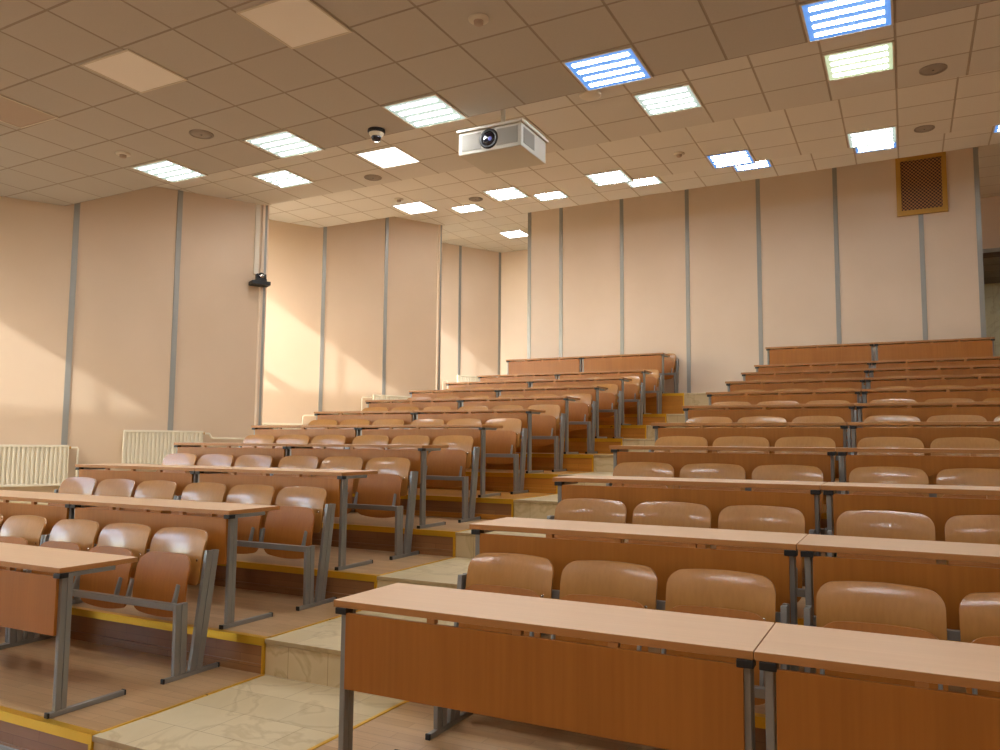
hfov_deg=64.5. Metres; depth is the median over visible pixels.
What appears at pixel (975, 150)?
trim
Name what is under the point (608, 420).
floor
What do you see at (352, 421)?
bench
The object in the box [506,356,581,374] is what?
desk
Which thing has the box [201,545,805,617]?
floor
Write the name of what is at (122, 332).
wall
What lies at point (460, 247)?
trim
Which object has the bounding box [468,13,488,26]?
smoke detector
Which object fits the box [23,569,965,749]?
floor
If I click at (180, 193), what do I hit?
trim
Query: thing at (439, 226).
wall
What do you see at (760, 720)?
trim
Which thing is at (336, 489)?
desk
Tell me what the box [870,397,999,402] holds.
bench
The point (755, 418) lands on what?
bench
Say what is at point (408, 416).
desk
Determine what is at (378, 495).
bench
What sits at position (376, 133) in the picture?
dome camera
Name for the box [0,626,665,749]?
floor
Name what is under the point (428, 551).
trim
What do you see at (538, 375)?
desk
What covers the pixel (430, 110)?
recessed light
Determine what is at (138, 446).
radiator
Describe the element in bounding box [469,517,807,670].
desk
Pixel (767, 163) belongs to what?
recessed light
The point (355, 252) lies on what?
wall
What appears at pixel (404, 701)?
trim
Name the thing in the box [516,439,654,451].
floor
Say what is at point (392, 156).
recessed light
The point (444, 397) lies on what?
bench
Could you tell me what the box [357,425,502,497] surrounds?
desk
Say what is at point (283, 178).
recessed light
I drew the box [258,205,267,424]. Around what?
trim
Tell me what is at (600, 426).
trim
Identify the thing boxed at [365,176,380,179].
grille
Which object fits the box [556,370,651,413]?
desk
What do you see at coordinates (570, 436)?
trim
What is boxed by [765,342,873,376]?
desk
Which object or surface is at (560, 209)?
trim
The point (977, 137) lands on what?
ceiling
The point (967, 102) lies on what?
ceiling
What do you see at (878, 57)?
recessed light
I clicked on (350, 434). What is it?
desk
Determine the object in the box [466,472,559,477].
trim
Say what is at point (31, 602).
desk
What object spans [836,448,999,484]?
desk
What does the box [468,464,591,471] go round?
trim
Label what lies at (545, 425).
bench
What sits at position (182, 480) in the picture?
desk
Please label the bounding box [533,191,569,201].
recessed light
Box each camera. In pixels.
[249,273,270,286]
[367,127,384,141]
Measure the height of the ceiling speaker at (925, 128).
0.015 m
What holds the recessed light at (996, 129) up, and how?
in the ceiling at (977, 137)
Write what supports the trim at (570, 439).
attached to the floor at (572, 444)
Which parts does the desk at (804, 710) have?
panel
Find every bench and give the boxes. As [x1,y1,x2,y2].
[0,514,49,644]
[0,519,219,684]
[23,477,180,571]
[156,453,273,475]
[171,482,336,610]
[238,435,346,448]
[259,456,418,559]
[305,419,405,428]
[347,435,480,522]
[362,406,450,410]
[406,418,528,493]
[408,396,489,398]
[425,553,789,740]
[446,387,521,389]
[458,405,566,471]
[499,393,597,453]
[533,384,622,437]
[541,498,815,668]
[563,376,643,424]
[591,369,662,413]
[606,462,826,555]
[649,436,840,500]
[659,353,678,392]
[685,416,850,469]
[712,400,856,454]
[731,388,861,402]
[751,377,865,388]
[804,581,999,697]
[827,510,999,567]
[841,467,999,498]
[851,437,999,456]
[864,415,999,427]
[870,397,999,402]
[874,384,999,388]
[886,373,997,376]
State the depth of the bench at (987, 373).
10.26 m
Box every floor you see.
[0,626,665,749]
[8,501,945,577]
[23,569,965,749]
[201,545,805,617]
[352,488,826,528]
[419,468,612,487]
[471,452,612,471]
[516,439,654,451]
[556,425,684,438]
[588,414,684,423]
[615,393,708,413]
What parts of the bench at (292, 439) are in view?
backrest, backrest, backrest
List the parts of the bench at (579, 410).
backrest, backrest, seat, backrest, frame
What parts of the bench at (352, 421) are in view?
backrest, backrest, backrest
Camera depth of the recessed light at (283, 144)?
8.16 m
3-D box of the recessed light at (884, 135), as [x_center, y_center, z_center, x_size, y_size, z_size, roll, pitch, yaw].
[4.845,-3.090,10.310,0.584,0.014,0.584,-2,-6,27]
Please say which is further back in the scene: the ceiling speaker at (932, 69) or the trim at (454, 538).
the ceiling speaker at (932, 69)
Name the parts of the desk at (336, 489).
panel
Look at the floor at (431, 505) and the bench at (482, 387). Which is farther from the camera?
the bench at (482, 387)
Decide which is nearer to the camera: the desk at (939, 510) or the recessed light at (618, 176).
the desk at (939, 510)
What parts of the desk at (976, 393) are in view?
panel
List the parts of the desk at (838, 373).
panel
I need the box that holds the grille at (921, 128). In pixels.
[915,126,933,131]
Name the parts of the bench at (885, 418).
backrest, backrest, backrest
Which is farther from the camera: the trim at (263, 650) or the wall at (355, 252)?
the wall at (355, 252)
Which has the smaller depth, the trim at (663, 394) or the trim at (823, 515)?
the trim at (823, 515)
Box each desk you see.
[0,490,116,534]
[0,542,137,718]
[70,497,279,629]
[75,463,230,496]
[174,442,289,466]
[194,467,377,570]
[251,425,359,448]
[287,444,448,528]
[314,410,415,428]
[334,583,774,749]
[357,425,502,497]
[365,398,461,410]
[409,388,498,398]
[414,409,544,472]
[446,380,530,388]
[459,396,579,453]
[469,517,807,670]
[477,373,557,380]
[497,386,607,437]
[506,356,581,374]
[529,377,631,424]
[553,475,826,555]
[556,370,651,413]
[581,353,669,392]
[609,446,836,556]
[651,422,848,493]
[682,403,855,447]
[706,389,861,427]
[725,378,865,427]
[741,368,868,400]
[754,361,871,388]
[754,623,999,749]
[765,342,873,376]
[797,534,999,672]
[821,482,999,541]
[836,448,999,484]
[847,421,999,455]
[855,401,999,427]
[860,386,999,402]
[865,374,999,388]
[868,364,999,376]
[871,356,999,367]
[873,337,994,360]
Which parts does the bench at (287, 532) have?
seat, backrest, seat, backrest, seat, backrest, frame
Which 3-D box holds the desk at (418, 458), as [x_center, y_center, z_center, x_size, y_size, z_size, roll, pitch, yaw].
[-1.313,1.050,7.694,1.612,0.750,0.489,-2,-6,27]
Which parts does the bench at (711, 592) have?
frame, seat, backrest, seat, backrest, rail, seat, backrest, frame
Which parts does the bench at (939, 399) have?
backrest, backrest, backrest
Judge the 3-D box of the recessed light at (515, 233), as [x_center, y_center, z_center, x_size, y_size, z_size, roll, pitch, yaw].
[0.352,-3.384,19.036,0.584,0.014,0.584,-2,-6,27]
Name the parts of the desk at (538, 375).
panel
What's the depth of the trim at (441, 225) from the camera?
16.27 m
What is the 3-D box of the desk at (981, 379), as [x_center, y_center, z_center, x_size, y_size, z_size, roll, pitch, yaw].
[5.312,0.402,9.486,1.678,0.760,0.489,-2,-6,27]
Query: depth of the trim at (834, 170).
14.13 m
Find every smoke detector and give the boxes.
[115,151,130,158]
[394,198,402,201]
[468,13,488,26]
[674,152,684,157]
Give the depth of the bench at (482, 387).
13.27 m
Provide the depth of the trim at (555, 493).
8.38 m
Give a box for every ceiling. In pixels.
[0,0,996,205]
[157,0,999,204]
[269,69,999,227]
[394,126,999,224]
[442,143,999,252]
[983,252,999,283]
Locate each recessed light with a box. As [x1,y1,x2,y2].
[0,94,58,128]
[80,49,187,93]
[130,159,207,182]
[236,0,351,48]
[243,129,324,158]
[252,169,314,188]
[355,146,420,168]
[381,93,467,128]
[391,201,438,214]
[450,204,485,213]
[482,186,529,201]
[498,230,527,238]
[523,118,546,137]
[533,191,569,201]
[562,46,652,91]
[584,169,633,186]
[626,177,663,187]
[632,83,702,116]
[705,149,755,168]
[733,160,772,171]
[799,0,893,42]
[822,40,894,81]
[846,125,896,148]
[854,142,897,153]
[992,125,999,132]
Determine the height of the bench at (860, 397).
0.850 m
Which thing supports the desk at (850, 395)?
on the floor
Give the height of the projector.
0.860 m
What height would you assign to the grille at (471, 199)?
0.010 m
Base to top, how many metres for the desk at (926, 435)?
0.760 m
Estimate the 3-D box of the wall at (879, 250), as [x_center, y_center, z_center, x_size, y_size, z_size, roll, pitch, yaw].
[4.330,-1.594,15.056,8.301,4.196,0.160,-2,-6,27]
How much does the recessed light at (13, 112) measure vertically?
0.012 m
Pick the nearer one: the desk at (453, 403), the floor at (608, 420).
the desk at (453, 403)
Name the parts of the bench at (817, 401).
backrest, backrest, backrest, frame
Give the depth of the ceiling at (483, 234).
18.41 m
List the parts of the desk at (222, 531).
panel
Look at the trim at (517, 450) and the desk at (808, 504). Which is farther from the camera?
the trim at (517, 450)
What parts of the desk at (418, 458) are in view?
panel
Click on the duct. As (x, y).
(258, 206)
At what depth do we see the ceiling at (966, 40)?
8.23 m
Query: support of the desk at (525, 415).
on the floor at (489, 481)
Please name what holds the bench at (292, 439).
on the floor at (384, 538)
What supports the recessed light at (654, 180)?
in the ceiling at (977, 137)
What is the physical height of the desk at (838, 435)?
0.760 m
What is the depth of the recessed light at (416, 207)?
13.55 m
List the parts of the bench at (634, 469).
seat, backrest, seat, backrest, backrest, seat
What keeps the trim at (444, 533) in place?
attached to the floor at (384, 538)
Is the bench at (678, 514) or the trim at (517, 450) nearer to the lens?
the bench at (678, 514)
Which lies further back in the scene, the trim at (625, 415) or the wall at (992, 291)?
the wall at (992, 291)
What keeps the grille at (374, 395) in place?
attached to the radiator at (374, 396)
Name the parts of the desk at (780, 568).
panel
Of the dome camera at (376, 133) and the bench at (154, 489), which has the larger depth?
the dome camera at (376, 133)
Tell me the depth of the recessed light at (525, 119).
8.87 m
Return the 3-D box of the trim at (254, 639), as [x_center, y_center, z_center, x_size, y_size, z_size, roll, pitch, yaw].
[-3.209,1.692,5.751,4.015,0.048,0.045,-2,-6,27]
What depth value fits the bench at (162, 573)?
5.01 m
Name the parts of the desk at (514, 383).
panel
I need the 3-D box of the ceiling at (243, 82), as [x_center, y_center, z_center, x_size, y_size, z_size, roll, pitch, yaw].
[-2.702,-2.849,3.064,15.050,0.040,10.388,-2,-6,27]
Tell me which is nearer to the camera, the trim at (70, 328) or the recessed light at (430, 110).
the recessed light at (430, 110)
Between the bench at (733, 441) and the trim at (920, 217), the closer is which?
the bench at (733, 441)
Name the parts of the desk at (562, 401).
panel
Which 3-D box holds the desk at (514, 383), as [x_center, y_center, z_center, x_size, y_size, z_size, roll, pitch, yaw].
[-0.132,0.498,13.565,1.612,0.750,0.489,-2,-6,27]
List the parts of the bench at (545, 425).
backrest, backrest, backrest, seat, frame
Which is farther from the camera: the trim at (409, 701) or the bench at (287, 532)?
the bench at (287, 532)
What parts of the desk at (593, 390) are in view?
panel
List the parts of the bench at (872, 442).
backrest, backrest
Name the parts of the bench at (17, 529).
seat, backrest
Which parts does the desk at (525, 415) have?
panel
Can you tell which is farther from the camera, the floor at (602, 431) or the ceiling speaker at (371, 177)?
the floor at (602, 431)
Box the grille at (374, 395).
[373,394,410,397]
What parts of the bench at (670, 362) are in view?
seat, backrest, frame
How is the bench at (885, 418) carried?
on the floor at (431, 505)
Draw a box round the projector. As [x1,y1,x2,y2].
[457,109,548,173]
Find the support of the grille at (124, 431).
attached to the radiator at (138, 446)
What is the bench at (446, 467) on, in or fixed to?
on the floor at (384, 538)
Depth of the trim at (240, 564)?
6.20 m
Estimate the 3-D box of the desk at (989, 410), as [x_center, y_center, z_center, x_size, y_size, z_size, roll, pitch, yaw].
[4.269,0.643,7.429,1.678,0.760,0.489,-2,-6,27]
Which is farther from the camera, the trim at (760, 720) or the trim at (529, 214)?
the trim at (529, 214)
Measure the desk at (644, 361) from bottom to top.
0.750 m
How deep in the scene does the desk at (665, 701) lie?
2.86 m
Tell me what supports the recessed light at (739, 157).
in the ceiling at (967, 102)
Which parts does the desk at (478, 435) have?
panel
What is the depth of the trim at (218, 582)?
6.29 m
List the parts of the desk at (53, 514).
panel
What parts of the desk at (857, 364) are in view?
panel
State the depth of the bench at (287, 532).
6.00 m
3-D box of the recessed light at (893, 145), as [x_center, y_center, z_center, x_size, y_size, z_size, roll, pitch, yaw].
[5.597,-3.438,11.806,0.584,0.014,0.584,-2,-6,27]
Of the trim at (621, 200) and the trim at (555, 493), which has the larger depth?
the trim at (621, 200)
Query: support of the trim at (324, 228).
attached to the wall at (355, 252)
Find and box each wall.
[0,186,261,501]
[254,205,268,424]
[262,217,437,428]
[435,225,442,389]
[440,243,498,389]
[500,196,999,374]
[531,147,980,392]
[984,283,999,355]
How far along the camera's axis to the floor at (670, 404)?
14.21 m
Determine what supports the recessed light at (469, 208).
in the ceiling at (977, 137)
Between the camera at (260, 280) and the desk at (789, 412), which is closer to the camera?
the desk at (789, 412)
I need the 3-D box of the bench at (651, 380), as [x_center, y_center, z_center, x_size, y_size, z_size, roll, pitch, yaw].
[2.128,0.328,14.430,1.613,0.850,0.424,-2,-6,27]
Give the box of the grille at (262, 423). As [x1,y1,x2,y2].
[262,423,301,424]
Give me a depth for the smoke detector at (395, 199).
13.07 m
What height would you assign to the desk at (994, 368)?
0.760 m
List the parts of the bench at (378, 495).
seat, backrest, seat, backrest, seat, backrest, frame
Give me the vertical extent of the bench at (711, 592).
0.850 m
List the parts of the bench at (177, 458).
seat, backrest, backrest, seat, backrest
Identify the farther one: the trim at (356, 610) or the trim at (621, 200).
the trim at (621, 200)
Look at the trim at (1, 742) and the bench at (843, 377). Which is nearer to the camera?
the trim at (1, 742)
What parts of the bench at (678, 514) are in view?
frame, seat, backrest, seat, backrest, seat, backrest, frame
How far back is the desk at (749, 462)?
5.91 m
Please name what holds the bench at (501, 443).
on the floor at (431, 505)
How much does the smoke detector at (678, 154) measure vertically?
0.053 m
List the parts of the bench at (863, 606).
frame, backrest, seat, rail, backrest, seat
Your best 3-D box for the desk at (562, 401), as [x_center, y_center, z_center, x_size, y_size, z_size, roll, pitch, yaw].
[0.252,0.689,10.778,1.612,0.750,0.489,-2,-6,27]
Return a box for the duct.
[253,204,260,273]
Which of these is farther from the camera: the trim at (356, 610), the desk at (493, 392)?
the desk at (493, 392)
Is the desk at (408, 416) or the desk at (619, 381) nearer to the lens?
the desk at (408, 416)
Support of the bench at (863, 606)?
on the floor at (95, 670)
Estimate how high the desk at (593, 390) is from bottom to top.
0.750 m
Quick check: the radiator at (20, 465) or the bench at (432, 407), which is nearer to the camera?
the radiator at (20, 465)
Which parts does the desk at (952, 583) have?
panel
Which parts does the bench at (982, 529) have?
frame, seat, backrest, backrest, seat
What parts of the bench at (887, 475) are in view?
seat, backrest, rail, backrest, seat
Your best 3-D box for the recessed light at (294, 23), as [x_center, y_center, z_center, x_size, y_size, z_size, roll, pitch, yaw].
[-1.495,-2.579,5.789,0.584,0.012,0.584,-2,-6,27]
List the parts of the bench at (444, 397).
backrest, backrest, backrest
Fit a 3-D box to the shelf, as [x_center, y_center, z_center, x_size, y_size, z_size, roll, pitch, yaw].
[-3.552,-1.350,11.704,0.270,0.055,0.200,4,-6,-34]
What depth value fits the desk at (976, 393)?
8.38 m
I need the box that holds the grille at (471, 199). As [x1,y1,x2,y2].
[470,198,481,200]
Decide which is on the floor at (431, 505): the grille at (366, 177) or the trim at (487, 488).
the trim at (487, 488)
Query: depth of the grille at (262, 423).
14.17 m
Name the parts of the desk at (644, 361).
panel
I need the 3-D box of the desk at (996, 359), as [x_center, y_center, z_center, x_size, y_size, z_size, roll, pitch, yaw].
[6.356,0.161,11.542,1.678,0.760,0.489,-2,-6,27]
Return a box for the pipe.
[361,396,371,410]
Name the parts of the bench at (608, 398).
seat, backrest, frame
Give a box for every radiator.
[0,445,78,486]
[122,430,244,463]
[262,415,313,428]
[372,394,410,399]
[457,375,478,381]
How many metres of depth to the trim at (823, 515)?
6.59 m
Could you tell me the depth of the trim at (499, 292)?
20.76 m
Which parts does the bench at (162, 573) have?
frame, seat, backrest, seat, backrest, seat, backrest, frame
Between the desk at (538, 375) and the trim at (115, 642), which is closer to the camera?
the trim at (115, 642)
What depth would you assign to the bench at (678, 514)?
4.73 m
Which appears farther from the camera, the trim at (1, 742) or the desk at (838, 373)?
the desk at (838, 373)
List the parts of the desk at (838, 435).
panel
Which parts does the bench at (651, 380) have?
seat, backrest, frame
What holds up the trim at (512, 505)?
on the floor at (384, 538)
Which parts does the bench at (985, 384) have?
backrest, backrest, backrest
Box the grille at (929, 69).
[921,65,945,74]
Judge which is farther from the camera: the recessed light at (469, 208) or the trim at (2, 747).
the recessed light at (469, 208)
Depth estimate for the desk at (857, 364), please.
12.12 m
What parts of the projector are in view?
panel, lid, panel, panel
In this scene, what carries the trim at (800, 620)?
attached to the floor at (381, 564)
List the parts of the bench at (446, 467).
seat, backrest, seat, backrest, seat, backrest, frame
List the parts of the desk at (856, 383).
panel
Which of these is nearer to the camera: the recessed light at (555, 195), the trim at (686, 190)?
the recessed light at (555, 195)
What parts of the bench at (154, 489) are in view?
seat, backrest, seat, backrest, seat, backrest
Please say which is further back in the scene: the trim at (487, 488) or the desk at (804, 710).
the trim at (487, 488)
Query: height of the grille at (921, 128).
0.010 m
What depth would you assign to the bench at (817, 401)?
8.86 m
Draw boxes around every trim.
[0,706,99,744]
[0,741,28,749]
[0,744,17,749]
[58,203,79,489]
[70,630,260,673]
[71,606,269,645]
[99,674,264,732]
[167,190,182,429]
[199,578,350,598]
[217,560,378,581]
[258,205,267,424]
[261,646,265,673]
[269,610,360,636]
[307,700,407,749]
[312,539,452,556]
[318,227,326,411]
[322,522,457,536]
[352,494,513,503]
[355,509,510,519]
[380,557,454,574]
[382,217,388,394]
[409,701,667,749]
[417,484,555,492]
[438,225,441,389]
[453,537,455,556]
[458,246,461,374]
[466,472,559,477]
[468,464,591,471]
[498,252,500,374]
[511,504,513,516]
[516,449,612,453]
[516,453,594,457]
[518,493,557,498]
[520,438,622,441]
[527,212,530,358]
[552,598,960,641]
[556,435,644,438]
[559,208,562,356]
[595,425,645,427]
[612,414,666,416]
[620,199,623,354]
[656,393,683,395]
[685,189,690,392]
[755,179,762,364]
[755,713,765,728]
[821,513,826,518]
[832,168,841,343]
[918,214,927,339]
[973,147,985,337]
[983,247,999,252]
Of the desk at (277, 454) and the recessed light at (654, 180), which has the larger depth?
the recessed light at (654, 180)
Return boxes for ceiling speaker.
[189,129,213,138]
[364,174,381,180]
[469,197,482,201]
[914,125,934,132]
[919,63,947,75]
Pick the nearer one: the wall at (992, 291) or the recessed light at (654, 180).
the recessed light at (654, 180)
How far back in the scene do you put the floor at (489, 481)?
9.22 m
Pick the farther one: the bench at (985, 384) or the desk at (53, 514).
the bench at (985, 384)
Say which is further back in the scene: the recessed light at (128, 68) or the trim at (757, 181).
the trim at (757, 181)
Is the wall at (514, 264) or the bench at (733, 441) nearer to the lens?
the bench at (733, 441)
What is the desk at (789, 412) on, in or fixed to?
on the floor
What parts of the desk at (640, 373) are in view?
panel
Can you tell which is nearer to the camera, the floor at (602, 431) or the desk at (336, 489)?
the desk at (336, 489)
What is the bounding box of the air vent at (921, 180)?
[895,152,947,216]
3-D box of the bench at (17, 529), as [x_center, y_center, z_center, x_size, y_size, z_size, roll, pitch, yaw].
[-4.006,1.464,5.912,1.613,0.850,0.424,-2,-6,27]
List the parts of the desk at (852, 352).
panel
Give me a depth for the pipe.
15.10 m
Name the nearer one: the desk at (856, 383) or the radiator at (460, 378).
the desk at (856, 383)
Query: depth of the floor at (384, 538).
7.24 m
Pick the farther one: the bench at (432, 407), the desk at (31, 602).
the bench at (432, 407)
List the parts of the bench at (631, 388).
seat, backrest, frame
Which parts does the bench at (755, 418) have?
backrest, backrest, backrest, frame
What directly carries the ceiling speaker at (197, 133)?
attached to the ceiling at (243, 82)
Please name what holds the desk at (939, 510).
on the floor at (381, 564)
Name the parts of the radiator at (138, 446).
plate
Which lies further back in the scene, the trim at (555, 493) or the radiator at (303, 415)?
the radiator at (303, 415)
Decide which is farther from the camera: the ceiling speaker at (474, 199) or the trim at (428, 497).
the ceiling speaker at (474, 199)
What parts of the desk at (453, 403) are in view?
panel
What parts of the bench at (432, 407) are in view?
backrest, backrest, backrest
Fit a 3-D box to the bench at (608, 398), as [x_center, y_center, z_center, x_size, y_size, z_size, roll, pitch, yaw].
[1.085,0.569,12.373,1.613,0.850,0.424,-2,-6,27]
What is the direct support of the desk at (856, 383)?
on the floor
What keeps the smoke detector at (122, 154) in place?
attached to the ceiling at (243, 82)
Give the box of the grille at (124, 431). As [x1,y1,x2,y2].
[123,430,202,432]
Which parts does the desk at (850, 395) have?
panel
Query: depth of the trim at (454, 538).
6.87 m
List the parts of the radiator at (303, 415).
plate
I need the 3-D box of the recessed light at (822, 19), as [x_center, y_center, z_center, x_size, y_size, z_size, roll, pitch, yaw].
[2.469,-2.558,5.629,0.584,0.014,0.584,-2,-6,27]
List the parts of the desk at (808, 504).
panel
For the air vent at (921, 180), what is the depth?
13.59 m
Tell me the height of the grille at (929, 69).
0.010 m
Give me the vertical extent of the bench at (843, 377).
0.850 m
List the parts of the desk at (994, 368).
panel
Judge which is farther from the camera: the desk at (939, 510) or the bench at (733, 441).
the bench at (733, 441)
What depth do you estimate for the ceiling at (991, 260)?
16.86 m
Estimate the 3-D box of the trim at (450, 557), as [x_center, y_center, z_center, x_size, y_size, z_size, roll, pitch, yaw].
[-0.641,1.533,6.373,0.022,0.009,1.095,-2,-6,27]
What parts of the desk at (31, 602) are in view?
panel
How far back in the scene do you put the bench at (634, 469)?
5.77 m
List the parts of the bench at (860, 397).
backrest, backrest, backrest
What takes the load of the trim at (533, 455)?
attached to the floor at (536, 461)
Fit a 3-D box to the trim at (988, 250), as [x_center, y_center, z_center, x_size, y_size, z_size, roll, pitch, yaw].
[10.645,-2.522,15.404,2.550,0.080,0.014,-2,-6,27]
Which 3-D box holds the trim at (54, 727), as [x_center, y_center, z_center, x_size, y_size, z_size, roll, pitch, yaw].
[-3.731,1.812,4.723,4.015,0.048,0.045,-2,-6,27]
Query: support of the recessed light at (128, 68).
in the ceiling at (243, 82)
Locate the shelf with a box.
[249,280,270,286]
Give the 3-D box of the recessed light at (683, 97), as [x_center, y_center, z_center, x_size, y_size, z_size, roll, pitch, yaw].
[1.732,-2.824,8.161,0.584,0.014,0.584,-2,-6,27]
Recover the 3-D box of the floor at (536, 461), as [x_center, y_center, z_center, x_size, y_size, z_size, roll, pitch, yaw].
[0.113,1.232,11.141,5.049,0.272,1.160,-2,-6,27]
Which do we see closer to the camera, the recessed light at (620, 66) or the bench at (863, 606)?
the bench at (863, 606)
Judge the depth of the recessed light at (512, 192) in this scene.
12.75 m
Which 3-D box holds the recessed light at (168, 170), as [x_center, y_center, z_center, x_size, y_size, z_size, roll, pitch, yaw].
[-3.765,-2.319,9.024,0.584,0.014,0.584,-2,-6,27]
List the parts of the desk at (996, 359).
panel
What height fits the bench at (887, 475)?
0.850 m
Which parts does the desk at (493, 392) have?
panel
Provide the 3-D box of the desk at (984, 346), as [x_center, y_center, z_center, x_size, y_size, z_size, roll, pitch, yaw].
[6.895,-0.158,12.619,1.678,0.760,0.489,-2,-6,27]
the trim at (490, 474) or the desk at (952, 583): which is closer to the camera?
the desk at (952, 583)
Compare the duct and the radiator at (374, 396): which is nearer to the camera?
the duct
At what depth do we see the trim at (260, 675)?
4.24 m
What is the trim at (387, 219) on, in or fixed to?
attached to the wall at (355, 252)
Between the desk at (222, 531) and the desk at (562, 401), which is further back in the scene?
the desk at (562, 401)
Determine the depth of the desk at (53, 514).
6.07 m
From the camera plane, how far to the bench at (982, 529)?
4.18 m
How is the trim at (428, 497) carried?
attached to the floor at (431, 505)
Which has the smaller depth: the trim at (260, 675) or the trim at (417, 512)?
the trim at (260, 675)
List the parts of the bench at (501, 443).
backrest, backrest, seat, backrest, frame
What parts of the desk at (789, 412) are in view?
panel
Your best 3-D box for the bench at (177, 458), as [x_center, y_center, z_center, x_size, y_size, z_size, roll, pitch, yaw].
[-2.963,1.223,7.969,1.613,0.850,0.424,-2,-6,27]
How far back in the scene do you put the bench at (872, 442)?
6.17 m
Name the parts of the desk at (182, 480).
panel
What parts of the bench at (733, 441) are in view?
backrest, backrest, backrest, frame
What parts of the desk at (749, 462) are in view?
panel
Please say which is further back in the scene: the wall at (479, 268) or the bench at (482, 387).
the wall at (479, 268)
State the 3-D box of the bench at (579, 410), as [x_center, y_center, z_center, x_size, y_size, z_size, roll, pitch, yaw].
[0.563,0.690,11.345,1.613,0.850,0.424,-2,-6,27]
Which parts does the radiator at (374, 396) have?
plate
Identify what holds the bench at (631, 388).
on the floor at (602, 431)
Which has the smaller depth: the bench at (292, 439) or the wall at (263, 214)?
the bench at (292, 439)
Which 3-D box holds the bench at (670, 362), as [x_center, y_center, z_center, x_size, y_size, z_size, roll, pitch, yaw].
[2.667,0.009,15.506,1.613,0.850,0.424,-2,-6,27]
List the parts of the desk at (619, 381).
panel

